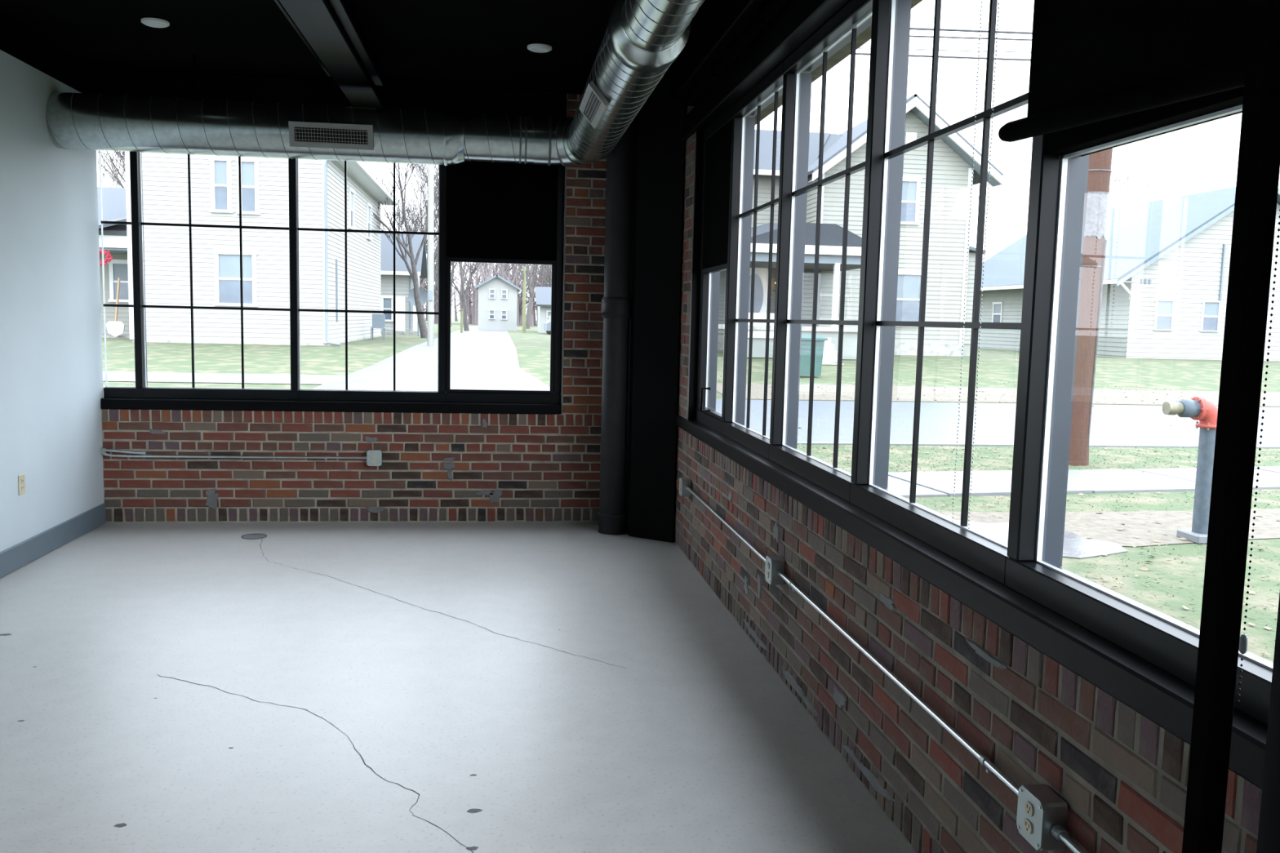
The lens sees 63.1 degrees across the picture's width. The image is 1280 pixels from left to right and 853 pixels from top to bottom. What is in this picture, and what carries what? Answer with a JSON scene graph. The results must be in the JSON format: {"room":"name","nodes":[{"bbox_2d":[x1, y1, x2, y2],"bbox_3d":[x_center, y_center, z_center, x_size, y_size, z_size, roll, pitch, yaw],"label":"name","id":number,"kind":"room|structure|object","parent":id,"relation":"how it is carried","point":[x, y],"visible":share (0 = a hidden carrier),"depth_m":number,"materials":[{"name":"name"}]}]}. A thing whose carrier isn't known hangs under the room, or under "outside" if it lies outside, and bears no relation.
{"room":"empty loft room","nodes":[
{"label":"empty loft room","id":0,"kind":"room"},
{"bbox_2d":[0,49,103,552],"bbox_3d":[-3.052,-0.177,1.610,0.200,2.875,11.220,1,6,-8],"label":"wall","id":1,"kind":"structure","parent":0,"point":[51,392],"depth_m":6.25,"materials":[{"name":"paint"}]},
{"bbox_2d":[17,473,25,495],"bbox_3d":[-3.545,0.333,5.981,0.008,0.116,0.074,1,6,-8],"label":"wall outlet","id":2,"kind":"object","parent":1,"relation":"attached to","point":[21,480],"visible":1,"depth_m":5.97,"materials":[{"name":"beige plastic"}]},
{"bbox_2d":[0,12,92,93],"bbox_3d":[-3.007,-1.702,1.433,0.212,0.194,11.180,1,6,-8],"label":"trim","id":3,"kind":"structure","parent":1,"relation":"attached to","point":[16,40],"depth_m":6.18,"materials":[{"name":"black paint"}]},
{"bbox_2d":[0,503,106,578],"bbox_3d":[-2.974,1.186,1.734,0.016,0.139,11.158,1,6,-8],"label":"baseboard","id":4,"kind":"structure","parent":1,"relation":"attached to","point":[24,553],"depth_m":6.33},
{"bbox_2d":[101,93,606,522],"bbox_3d":[-1.726,-0.861,7.506,4.400,3.088,0.306,1,6,-8],"label":"wall","id":5,"kind":"structure","parent":0,"point":[435,467],"depth_m":7.46,"materials":[{"name":"red brick"}]},
{"bbox_2d":[98,150,147,398],"bbox_3d":[-3.569,-1.099,7.195,0.258,1.802,0.120,1,6,-8],"label":"window","id":6,"kind":"structure","parent":5,"relation":"in","point":[136,392],"depth_m":7.18,"materials":[{"name":"black metal"}]},
{"bbox_2d":[101,448,146,455],"bbox_3d":[-3.566,0.174,7.206,0.287,0.047,0.029,1,6,-8],"label":"conduit","id":7,"kind":"object","parent":5,"relation":"attached to","point":[104,450],"visible":1,"depth_m":7.20,"materials":[{"name":"metal"}]},
{"bbox_2d":[138,151,298,399],"bbox_3d":[-2.925,-1.093,7.282,1.042,1.802,0.120,1,6,-8],"label":"window","id":8,"kind":"structure","parent":5,"relation":"in","point":[193,393],"depth_m":7.29,"materials":[{"name":"black metal"}]},
{"bbox_2d":[101,451,366,461],"bbox_3d":[-2.828,0.209,7.302,1.789,0.069,0.039,1,6,-8],"label":"conduit","id":9,"kind":"object","parent":5,"relation":"attached to","point":[103,453],"visible":1,"depth_m":7.29,"materials":[{"name":"metal"}]},
{"bbox_2d":[92,67,566,117],"bbox_3d":[-2.084,-2.163,7.180,3.149,0.409,0.080,1,6,-8],"label":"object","id":10,"kind":"structure","parent":5,"relation":"attached to","point":[104,81],"depth_m":7.11,"materials":[{"name":"black paint"}]},
{"bbox_2d":[100,397,561,414],"bbox_3d":[-2.148,-0.147,7.458,3.160,0.079,0.187,1,6,-8],"label":"trim","id":11,"kind":"structure","parent":5,"relation":"attached to","point":[106,402],"depth_m":7.36,"materials":[{"name":"black paint"}]},
{"bbox_2d":[297,158,446,402],"bbox_3d":[-1.899,-1.082,7.422,1.030,1.802,0.120,1,6,-8],"label":"window","id":12,"kind":"structure","parent":5,"relation":"in","point":[439,396],"depth_m":7.42,"materials":[{"name":"black metal"}]},
{"bbox_2d":[366,449,382,466],"bbox_3d":[-1.889,0.223,7.420,0.102,0.114,0.056,1,6,-8],"label":"outlet box","id":13,"kind":"object","parent":5,"relation":"attached to","point":[374,457],"visible":1,"depth_m":7.40,"materials":[{"name":"metal"}]},
{"bbox_2d":[445,160,564,404],"bbox_3d":[-0.976,-1.072,7.547,0.832,1.802,0.120,1,6,-8],"label":"window","id":14,"kind":"structure","parent":5,"relation":"in","point":[497,212],"depth_m":7.46,"materials":[{"name":"black metal"}]},
{"bbox_2d":[0,0,725,94],"bbox_3d":[-0.891,-1.861,1.798,4.500,0.150,11.770,1,6,-8],"label":"ceiling","id":15,"kind":"structure","parent":0,"point":[483,44],"depth_m":5.99,"materials":[{"name":"black paint"}]},
{"bbox_2d":[141,17,169,27],"bbox_3d":[-2.675,-2.227,5.755,0.144,0.020,0.144,1,6,-8],"label":"recessed light","id":16,"kind":"object","parent":15,"relation":"in","point":[152,22],"visible":1,"depth_m":5.72,"materials":[{"name":"white paint"}]},
{"bbox_2d":[45,53,605,165],"bbox_3d":[-1.877,-1.996,6.577,3.428,0.610,0.460,1,6,-8],"label":"duct","id":17,"kind":"object","parent":15,"relation":"hanging from","point":[74,121],"visible":0.93,"depth_m":6.49,"materials":[{"name":"metal"}]},
{"bbox_2d":[288,120,373,150],"bbox_3d":[-1.916,-1.807,6.476,0.505,0.151,0.058,1,6,-8],"label":"air register","id":18,"kind":"object","parent":17,"relation":"attached to","point":[301,134],"visible":1,"depth_m":6.47,"materials":[{"name":"silver metal"}]},
{"bbox_2d":[274,0,384,108],"bbox_3d":[-1.127,-1.684,1.663,0.330,0.184,11.130,1,6,-8],"label":"ceiling beam","id":19,"kind":"structure","parent":15,"relation":"attached to","point":[316,22],"depth_m":5.54,"materials":[{"name":"black metal"}]},
{"bbox_2d":[527,43,551,53],"bbox_3d":[-0.587,-2.211,6.098,0.144,0.020,0.144,1,6,-8],"label":"recessed light","id":20,"kind":"object","parent":15,"relation":"in","point":[535,47],"visible":1,"depth_m":6.06,"materials":[{"name":"white paint"}]},
{"bbox_2d":[568,0,704,160],"bbox_3d":[0.388,-1.430,1.493,0.312,0.584,10.324,1,6,-8],"label":"duct","id":21,"kind":"object","parent":15,"relation":"hanging from","point":[642,39],"visible":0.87,"depth_m":4.16,"materials":[{"name":"metal"}]},
{"bbox_2d":[578,80,609,128],"bbox_3d":[-0.230,-1.581,5.148,0.100,0.114,0.600,1,6,-8],"label":"air register","id":22,"kind":"object","parent":21,"relation":"attached to","point":[593,105],"visible":1,"depth_m":5.08,"materials":[{"name":"silver metal"}]},
{"bbox_2d":[408,288,415,306],"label":"satellite dish","id":23,"kind":"object","parent":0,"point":[411,296],"depth_m":43.74,"materials":[{"name":"grey metal"}]},
{"bbox_2d":[418,287,427,305],"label":"satellite dish","id":24,"kind":"object","parent":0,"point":[424,295],"depth_m":43.80,"materials":[{"name":"grey metal"}]},
{"bbox_2d":[0,521,915,852],"bbox_3d":[-1.075,1.337,1.986,4.250,0.121,11.520,1,6,-8],"label":"floor","id":25,"kind":"structure","parent":0,"point":[451,686],"depth_m":4.03,"materials":[{"name":"concrete"}]},
{"bbox_2d":[241,533,266,539],"bbox_3d":[-2.561,0.729,6.921,0.162,0.006,0.162,1,6,-8],"label":"cover","id":26,"kind":"object","parent":25,"relation":"on","point":[249,536],"visible":1,"depth_m":6.92,"materials":[{"name":"grey metal"}]},
{"bbox_2d":[596,118,634,534],"bbox_3d":[-0.163,-0.781,7.194,0.216,3.070,0.230,3,6,19],"label":"drain pipe","id":27,"kind":"object","parent":25,"relation":"on","point":[616,301],"visible":0.93,"depth_m":7.14,"materials":[{"name":"black metal"}]},
{"bbox_2d":[1182,0,1279,852],"bbox_3d":[0.887,-0.170,1.524,0.084,3.068,0.085,1,6,-8],"label":"steel post","id":28,"kind":"object","parent":25,"relation":"on","point":[1258,172],"visible":1,"depth_m":1.53,"materials":[{"name":"black metal"}]},
{"bbox_2d":[674,0,1262,852],"bbox_3d":[1.064,-0.239,2.132,0.304,3.090,11.170,1,6,-8],"label":"wall","id":29,"kind":"structure","parent":0,"point":[1122,777],"depth_m":2.98,"materials":[{"name":"red brick"}]},
{"bbox_2d":[625,77,686,542],"bbox_3d":[0.084,-0.779,7.236,0.281,3.070,0.745,1,6,-8],"label":"column","id":30,"kind":"structure","parent":29,"relation":"attached to","point":[659,148],"depth_m":6.99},
{"bbox_2d":[679,477,691,496],"bbox_3d":[0.280,0.379,6.516,0.060,0.108,0.104,1,6,-8],"label":"outlet box","id":31,"kind":"object","parent":29,"relation":"attached to","point":[683,482],"visible":1,"depth_m":6.47,"materials":[{"name":"metal"}]},
{"bbox_2d":[670,0,770,103],"bbox_3d":[0.969,-1.635,1.610,0.160,0.169,10.460,1,6,-8],"label":"trim","id":32,"kind":"structure","parent":29,"relation":"attached to","point":[733,17],"depth_m":5.47,"materials":[{"name":"black metal"}]},
{"bbox_2d":[695,106,753,433],"bbox_3d":[0.457,-0.894,6.155,0.178,1.802,0.800,1,6,-8],"label":"window","id":33,"kind":"structure","parent":29,"relation":"in","point":[717,137],"depth_m":6.29,"materials":[{"name":"black metal"}]},
{"bbox_2d":[685,485,765,562],"bbox_3d":[0.431,0.497,5.456,0.030,0.043,2.048,1,6,-8],"label":"conduit","id":34,"kind":"object","parent":29,"relation":"attached to","point":[738,535],"visible":0.81,"depth_m":5.28,"materials":[{"name":"metal"}]},
{"bbox_2d":[721,60,783,458],"bbox_3d":[0.608,-0.797,5.253,0.120,1.802,1.040,1,6,-8],"label":"window","id":35,"kind":"structure","parent":29,"relation":"in","point":[768,90],"depth_m":5.66,"materials":[{"name":"black metal"}]},
{"bbox_2d":[681,0,848,141],"bbox_3d":[1.003,-1.382,1.642,0.080,0.140,10.460,1,6,-8],"label":"trim","id":36,"kind":"structure","parent":29,"relation":"attached to","point":[800,19],"depth_m":4.76,"materials":[{"name":"black metal"}]},
{"bbox_2d":[764,555,784,585],"bbox_3d":[0.566,0.605,4.392,0.060,0.108,0.104,1,6,-8],"label":"outlet box","id":37,"kind":"object","parent":29,"relation":"attached to","point":[773,563],"visible":1,"depth_m":4.35,"materials":[{"name":"metal"}]},
{"bbox_2d":[768,0,872,502],"bbox_3d":[0.752,-0.683,4.183,0.120,1.802,1.130,1,6,-8],"label":"window","id":38,"kind":"structure","parent":29,"relation":"in","point":[855,17],"depth_m":4.62,"materials":[{"name":"black metal"}]},
{"bbox_2d":[776,569,1019,796],"bbox_3d":[0.720,0.725,3.312,0.030,0.046,2.086,1,6,-8],"label":"conduit","id":39,"kind":"object","parent":29,"relation":"attached to","point":[990,767],"visible":0.8,"depth_m":2.90,"materials":[{"name":"metal"}]},
{"bbox_2d":[849,0,1028,584],"bbox_3d":[0.903,-0.564,3.057,0.120,1.802,1.155,1,6,-8],"label":"window","id":40,"kind":"structure","parent":29,"relation":"in","point":[886,148],"depth_m":3.51,"materials":[{"name":"black metal"}]},
{"bbox_2d":[951,0,999,528],"bbox_3d":[0.775,-0.751,3.005,0.081,1.888,1.173,1,6,-8],"label":"roller shade","id":41,"kind":"object","parent":40,"relation":"attached to","point":[998,3],"visible":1,"depth_m":2.50,"materials":[{"name":"black fabric"}]},
{"bbox_2d":[675,414,1267,790],"bbox_3d":[1.027,0.509,1.846,0.189,0.079,10.460,1,6,-8],"label":"trim","id":42,"kind":"structure","parent":29,"relation":"attached to","point":[1166,700],"depth_m":2.35,"materials":[{"name":"black metal"}]},
{"bbox_2d":[1016,784,1067,851],"bbox_3d":[0.857,0.835,2.228,0.060,0.108,0.104,1,6,-8],"label":"outlet box","id":43,"kind":"object","parent":29,"relation":"attached to","point":[1039,808],"visible":1,"depth_m":2.20,"materials":[{"name":"metal"}]},
{"bbox_2d":[1023,818,1032,834],"bbox_3d":[0.829,0.854,2.227,0.004,0.027,0.033,1,6,-8],"label":"receptacle","id":44,"kind":"object","parent":43,"relation":"attached to","point":[1028,823],"depth_m":2.22,"materials":[{"name":"beige plastic"}]},
{"bbox_2d":[1024,800,1034,816],"bbox_3d":[0.830,0.815,2.223,0.004,0.027,0.033,1,6,-8],"label":"receptacle","id":45,"kind":"object","parent":43,"relation":"attached to","point":[1028,805],"depth_m":2.22,"materials":[{"name":"beige plastic"}]},
{"bbox_2d":[1050,824,1086,852],"bbox_3d":[0.905,0.876,1.921,0.027,0.035,0.522,1,6,-8],"label":"conduit","id":46,"kind":"object","parent":29,"relation":"attached to","point":[1059,833],"visible":1,"depth_m":2.14,"materials":[{"name":"metal"}]},
{"bbox_2d":[1004,86,1273,724],"bbox_3d":[1.061,-0.439,1.884,0.120,1.802,1.225,1,6,-8],"label":"window","id":47,"kind":"structure","parent":29,"relation":"in","point":[1058,185],"depth_m":2.44,"materials":[{"name":"black metal"}]},
{"bbox_2d":[998,0,1279,702],"bbox_3d":[0.898,-0.589,1.942,0.080,1.943,0.936,1,6,-8],"label":"roller shade","id":48,"kind":"object","parent":47,"relation":"attached to","point":[1091,60],"visible":1,"depth_m":1.92,"materials":[{"name":"black fabric"}]},
{"bbox_2d":[1256,592,1279,852],"bbox_3d":[1.013,-0.157,1.427,0.088,3.069,0.178,1,6,-8],"label":"wall pier","id":49,"kind":"object","parent":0,"point":[1268,833],"depth_m":1.55,"materials":[{"name":"black"}]},
{"label":"outside","id":50,"kind":"structure","parent":0,"visible":0},
{"bbox_2d":[910,27,1031,34],"bbox_3d":[7.036,-5.886,15.538,78.001,1.901,0.029,1,6,-8],"label":"overhead wire","id":51,"kind":"object","parent":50,"point":[916,28],"visible":0.2,"depth_m":15.24,"materials":[{"name":"black metal"}]},
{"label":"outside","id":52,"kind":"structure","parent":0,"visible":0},
{"bbox_2d":[909,35,1031,40],"bbox_3d":[7.034,-5.901,15.557,78.001,2.121,0.022,1,6,-8],"label":"overhead wire","id":53,"kind":"object","parent":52,"point":[909,35],"visible":0.17,"depth_m":15.27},
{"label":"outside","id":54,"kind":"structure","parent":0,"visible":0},
{"bbox_2d":[855,52,1030,61],"bbox_3d":[7.026,-5.470,15.581,78.001,1.780,0.025,1,6,-8],"label":"overhead wire","id":55,"kind":"object","parent":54,"point":[916,55],"visible":0.17,"depth_m":15.27,"materials":[{"name":"black metal"}]},
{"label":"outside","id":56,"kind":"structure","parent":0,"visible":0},
{"bbox_2d":[858,47,1031,53],"bbox_3d":[7.017,-5.678,15.660,78.000,2.633,0.011,1,6,-8],"label":"overhead wire","id":57,"kind":"object","parent":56,"point":[859,47],"visible":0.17,"depth_m":15.37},
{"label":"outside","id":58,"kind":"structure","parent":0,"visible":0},
{"bbox_2d":[311,325,550,391],"bbox_3d":[-8.491,-4.554,54.126,4.930,0.580,70.100,1,6,-8],"label":"road","id":59,"kind":"structure","parent":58,"point":[481,359],"depth_m":23.95,"materials":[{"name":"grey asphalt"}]},
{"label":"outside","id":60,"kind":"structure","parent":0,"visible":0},
{"bbox_2d":[102,371,344,384],"bbox_3d":[-14.310,-1.048,20.386,17.100,0.093,1.600,1,6,-8],"label":"pavement","id":61,"kind":"structure","parent":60,"point":[111,375],"depth_m":21.16,"materials":[{"name":"concrete"}]},
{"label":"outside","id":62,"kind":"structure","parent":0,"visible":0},
{"bbox_2d":[102,317,1279,662],"bbox_3d":[0.247,-10.151,110.560,210.000,0.580,300.000,1,6,-8],"label":"ground","id":63,"kind":"structure","parent":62,"point":[1001,366],"depth_m":20.16,"materials":[{"name":"green plant"}]},
{"bbox_2d":[96,150,125,187],"bbox_3d":[-21.190,-9.597,43.777,5.685,11.124,6.044,0,6,-17],"label":"bare tree","id":64,"kind":"object","parent":63,"relation":"on","point":[119,154],"visible":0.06,"depth_m":44.02,"materials":[{"name":"grey plant"}]},
{"bbox_2d":[97,151,125,187],"bbox_3d":[-29.957,-12.406,57.763,11.012,13.470,7.308,2,6,7],"label":"bare tree","id":65,"kind":"object","parent":63,"relation":"on","point":[104,173],"visible":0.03,"depth_m":58.49,"materials":[{"name":"grey plant"}]},
{"bbox_2d":[97,186,129,337],"bbox_3d":[-18.550,-5.466,34.970,7.526,5.200,9.000,1,6,-8],"label":"house","id":66,"kind":"structure","parent":63,"relation":"on","point":[113,199],"depth_m":33.20,"materials":[{"name":"grey"}]},
{"bbox_2d":[99,248,113,266],"bbox_3d":[-16.064,-5.090,31.206,0.531,0.556,0.188,1,6,-8],"label":"wreath","id":67,"kind":"object","parent":66,"relation":"hanging from","point":[108,257],"visible":0.66,"depth_m":31.18,"materials":[{"name":"plant"}]},
{"bbox_2d":[106,277,124,337],"bbox_3d":[-15.728,-3.573,31.257,0.520,1.773,0.135,1,6,-8],"label":"snow shovel","id":68,"kind":"object","parent":63,"relation":"on","point":[115,328],"visible":1,"depth_m":31.25,"materials":[{"name":"white plastic"}]},
{"bbox_2d":[124,151,396,346],"bbox_3d":[-12.005,-7.285,34.896,6.240,9.350,14.300,1,6,-8],"label":"house","id":69,"kind":"structure","parent":63,"relation":"on","point":[215,184],"depth_m":28.49,"materials":[{"name":"wood"}]},
{"bbox_2d":[370,314,385,339],"bbox_3d":[-9.291,-3.535,36.959,0.450,0.900,0.460,1,6,-8],"label":"garden chair","id":70,"kind":"object","parent":63,"relation":"on","point":[378,320],"visible":1,"depth_m":37.12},
{"bbox_2d":[363,161,438,337],"bbox_3d":[-9.428,-8.237,40.310,7.468,9.718,4.557,-1,6,-20],"label":"bare tree","id":71,"kind":"object","parent":63,"relation":"on","point":[414,275],"visible":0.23,"depth_m":40.66,"materials":[{"name":"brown plant"}]},
{"bbox_2d":[380,233,427,335],"bbox_3d":[-11.960,-6.536,48.121,3.900,4.950,5.400,1,6,-8],"label":"house","id":72,"kind":"structure","parent":63,"relation":"on","point":[406,323],"depth_m":46.65,"materials":[{"name":"grey"}]},
{"bbox_2d":[382,166,438,289],"bbox_3d":[-10.388,-9.512,53.857,5.750,9.446,4.609,3,6,19],"label":"bare tree","id":73,"kind":"object","parent":63,"relation":"on","point":[436,275],"visible":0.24,"depth_m":53.65,"materials":[{"name":"grey plant"}]},
{"bbox_2d":[387,164,439,287],"bbox_3d":[-10.475,-11.848,58.213,6.957,13.191,8.874,1,6,-8],"label":"bare tree","id":74,"kind":"object","parent":63,"relation":"on","point":[421,280],"visible":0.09,"depth_m":56.97,"materials":[{"name":"grey plant"}]},
{"bbox_2d":[417,317,418,336],"label":"post","id":75,"kind":"object","parent":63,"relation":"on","point":[417,317],"depth_m":43.99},
{"bbox_2d":[426,164,434,345],"bbox_3d":[-6.194,-6.607,30.911,0.200,8.500,0.240,1,6,-8],"label":"utility pole","id":76,"kind":"object","parent":63,"relation":"on","point":[430,320],"visible":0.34,"depth_m":31.02,"materials":[{"name":"white metal"}]},
{"bbox_2d":[407,191,457,326],"bbox_3d":[-15.415,-13.746,81.977,6.504,11.847,5.820,1,6,-8],"label":"bare tree","id":77,"kind":"object","parent":63,"relation":"on","point":[435,244],"visible":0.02,"depth_m":82.36,"materials":[{"name":"grey plant"}]},
{"bbox_2d":[426,226,479,330],"bbox_3d":[-10.332,-9.535,59.990,5.231,8.204,4.633,-3,7,-35],"label":"bare tree","id":78,"kind":"object","parent":63,"relation":"on","point":[463,297],"visible":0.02,"depth_m":60.49,"materials":[{"name":"grey plant"}]},
{"bbox_2d":[459,308,463,333],"bbox_3d":[-9.234,-5.441,53.982,0.180,1.300,0.200,1,6,-8],"label":"utility pole","id":79,"kind":"object","parent":63,"relation":"on","point":[460,309],"visible":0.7,"depth_m":53.92,"materials":[{"name":"yellow paint"}]},
{"bbox_2d":[397,226,551,326],"bbox_3d":[-13.404,-16.194,107.944,24.509,11.866,25.582,1,6,-8],"label":"thicket","id":80,"kind":"object","parent":63,"relation":"on","point":[517,282],"visible":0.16,"depth_m":103.55,"materials":[{"name":"grey plant"}]},
{"bbox_2d":[423,287,536,321],"bbox_3d":[-3.499,-17.337,137.210,151.668,8.613,26.577,1,6,-8],"label":"woods","id":81,"kind":"object","parent":63,"relation":"on","point":[455,303],"visible":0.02,"depth_m":145.93,"materials":[{"name":"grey plant"}]},
{"bbox_2d":[476,262,493,281],"bbox_3d":[-11.417,-12.687,77.487,6.751,10.805,5.920,1,6,-8],"label":"bare tree","id":82,"kind":"object","parent":63,"relation":"on","point":[488,275],"visible":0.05,"depth_m":77.01,"materials":[{"name":"grey plant"}]},
{"bbox_2d":[474,274,521,330],"bbox_3d":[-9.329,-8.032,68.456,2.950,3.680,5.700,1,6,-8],"label":"house","id":83,"kind":"structure","parent":63,"relation":"on","point":[497,296],"depth_m":65.94,"materials":[{"name":"white wood"}]},
{"bbox_2d":[490,262,522,284],"bbox_3d":[-12.010,-14.701,93.442,6.514,11.533,7.338,1,6,-8],"label":"bare tree","id":84,"kind":"object","parent":63,"relation":"on","point":[500,266],"visible":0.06,"depth_m":93.10,"materials":[{"name":"grey plant"}]},
{"bbox_2d":[520,266,528,333],"bbox_3d":[-6.582,-7.170,59.190,0.520,3.801,0.285,1,6,-8],"label":"utility pole","id":85,"kind":"object","parent":63,"relation":"on","point":[522,275],"visible":0.81,"depth_m":59.15,"materials":[{"name":"yellow paint"}]},
{"bbox_2d":[519,263,538,328],"bbox_3d":[-8.554,-12.100,78.608,4.830,9.535,5.771,1,6,-8],"label":"bare tree","id":86,"kind":"object","parent":63,"relation":"on","point":[532,292],"visible":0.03,"depth_m":79.07,"materials":[{"name":"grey plant"}]},
{"bbox_2d":[534,286,551,333],"bbox_3d":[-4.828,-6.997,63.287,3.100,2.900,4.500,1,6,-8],"label":"house","id":87,"kind":"structure","parent":63,"relation":"on","point":[543,294],"depth_m":61.50,"materials":[{"name":"grey"}]},
{"bbox_2d":[533,264,551,287],"bbox_3d":[-5.542,-10.880,71.013,5.147,8.828,3.026,1,6,-4],"label":"bare tree","id":88,"kind":"object","parent":63,"relation":"on","point":[549,277],"visible":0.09,"depth_m":71.24,"materials":[{"name":"grey plant"}]},
{"bbox_2d":[543,315,551,334],"bbox_3d":[-4.504,-5.621,57.628,1.450,1.060,4.030,1,6,-8],"label":"parked car","id":89,"kind":"object","parent":63,"relation":"on","point":[547,325],"visible":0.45,"depth_m":56.19,"materials":[{"name":"white metal"}]},
{"bbox_2d":[800,334,827,376],"bbox_3d":[3.969,-1.689,25.037,0.800,1.030,0.854,1,6,-8],"label":"trash bin","id":90,"kind":"object","parent":63,"relation":"on","point":[806,343],"visible":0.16,"depth_m":24.72,"materials":[{"name":"green paint"}]},
{"bbox_2d":[717,93,1004,364],"bbox_3d":[5.841,-6.456,35.356,10.153,8.270,15.300,1,6,-8],"label":"house","id":91,"kind":"structure","parent":63,"relation":"on","point":[952,172],"depth_m":32.88,"materials":[{"name":"wood"}]},
{"bbox_2d":[904,132,916,144],"bbox_3d":[8.462,-8.964,32.601,0.350,0.450,0.100,1,6,-8],"label":"attic vent","id":92,"kind":"object","parent":91,"relation":"attached to","point":[908,136],"depth_m":32.55,"materials":[{"name":"white"}]},
{"bbox_2d":[970,183,987,218],"bbox_3d":[14.734,-9.796,53.313,5.923,11.270,5.613,4,6,21],"label":"bare tree","id":93,"kind":"object","parent":63,"relation":"on","point":[976,184],"visible":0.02,"depth_m":52.65,"materials":[{"name":"grey plant"}]},
{"bbox_2d":[716,382,1279,406],"bbox_3d":[29.093,-0.470,25.501,55.500,0.148,2.550,1,6,-8],"label":"sidewalk","id":94,"kind":"structure","parent":63,"relation":"on","point":[950,393],"depth_m":22.64,"materials":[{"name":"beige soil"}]},
{"bbox_2d":[718,376,1279,655],"bbox_3d":[7.026,0.105,14.347,14.228,0.264,21.626,1,6,-8],"label":"fallen leaves","id":95,"kind":"object","parent":63,"relation":"on","point":[1144,568],"visible":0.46,"depth_m":8.75,"materials":[{"name":"brown plant"}]},
{"bbox_2d":[955,520,1127,559],"bbox_3d":[2.009,0.817,7.520,2.820,0.029,1.320,1,6,-8],"label":"pad","id":96,"kind":"object","parent":63,"relation":"on","point":[1076,547],"visible":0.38,"depth_m":7.46,"materials":[{"name":"concrete"}]},
{"bbox_2d":[1068,148,1112,466],"bbox_3d":[5.098,-4.056,11.516,0.525,9.055,0.407,1,6,-8],"label":"utility pole","id":97,"kind":"object","parent":63,"relation":"on","point":[1098,194],"visible":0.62,"depth_m":11.63,"materials":[{"name":"brown wood"}]},
{"bbox_2d":[977,186,1279,361],"bbox_3d":[20.426,-6.479,44.471,11.100,7.050,16.796,1,6,-8],"label":"house","id":98,"kind":"structure","parent":63,"relation":"on","point":[1165,291],"depth_m":36.79,"materials":[{"name":"wood"}]},
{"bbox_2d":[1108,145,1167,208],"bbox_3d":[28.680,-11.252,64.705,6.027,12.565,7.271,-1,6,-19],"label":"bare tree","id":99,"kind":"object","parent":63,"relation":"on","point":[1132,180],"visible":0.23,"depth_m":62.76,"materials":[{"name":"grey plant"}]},
{"bbox_2d":[1162,396,1217,544],"bbox_3d":[4.035,0.314,7.633,0.475,1.064,0.250,1,6,-8],"label":"standpipe","id":100,"kind":"object","parent":63,"relation":"on","point":[1197,408],"visible":0.84,"depth_m":7.58,"materials":[{"name":"grey metal"}]},
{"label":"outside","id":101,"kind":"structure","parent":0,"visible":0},
{"bbox_2d":[937,509,1279,546],"bbox_3d":[4.167,0.780,8.279,6.100,0.001,1.550,1,6,-8],"label":"bare earth","id":102,"kind":"structure","parent":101,"point":[1265,527],"depth_m":8.27,"materials":[{"name":"brown soil"}]},
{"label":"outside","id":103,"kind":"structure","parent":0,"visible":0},
{"bbox_2d":[715,399,1279,448],"bbox_3d":[12.665,-0.029,18.239,190.000,0.048,7.200,1,6,-8],"label":"road","id":104,"kind":"structure","parent":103,"point":[1111,425],"depth_m":16.43,"materials":[{"name":"grey asphalt"}]},
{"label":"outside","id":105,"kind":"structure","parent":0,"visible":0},
{"bbox_2d":[887,466,1279,497],"bbox_3d":[11.508,0.548,12.421,42.878,0.078,1.300,0,6,-15],"label":"sidewalk","id":106,"kind":"structure","parent":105,"point":[993,482],"depth_m":10.38,"materials":[{"name":"concrete"}]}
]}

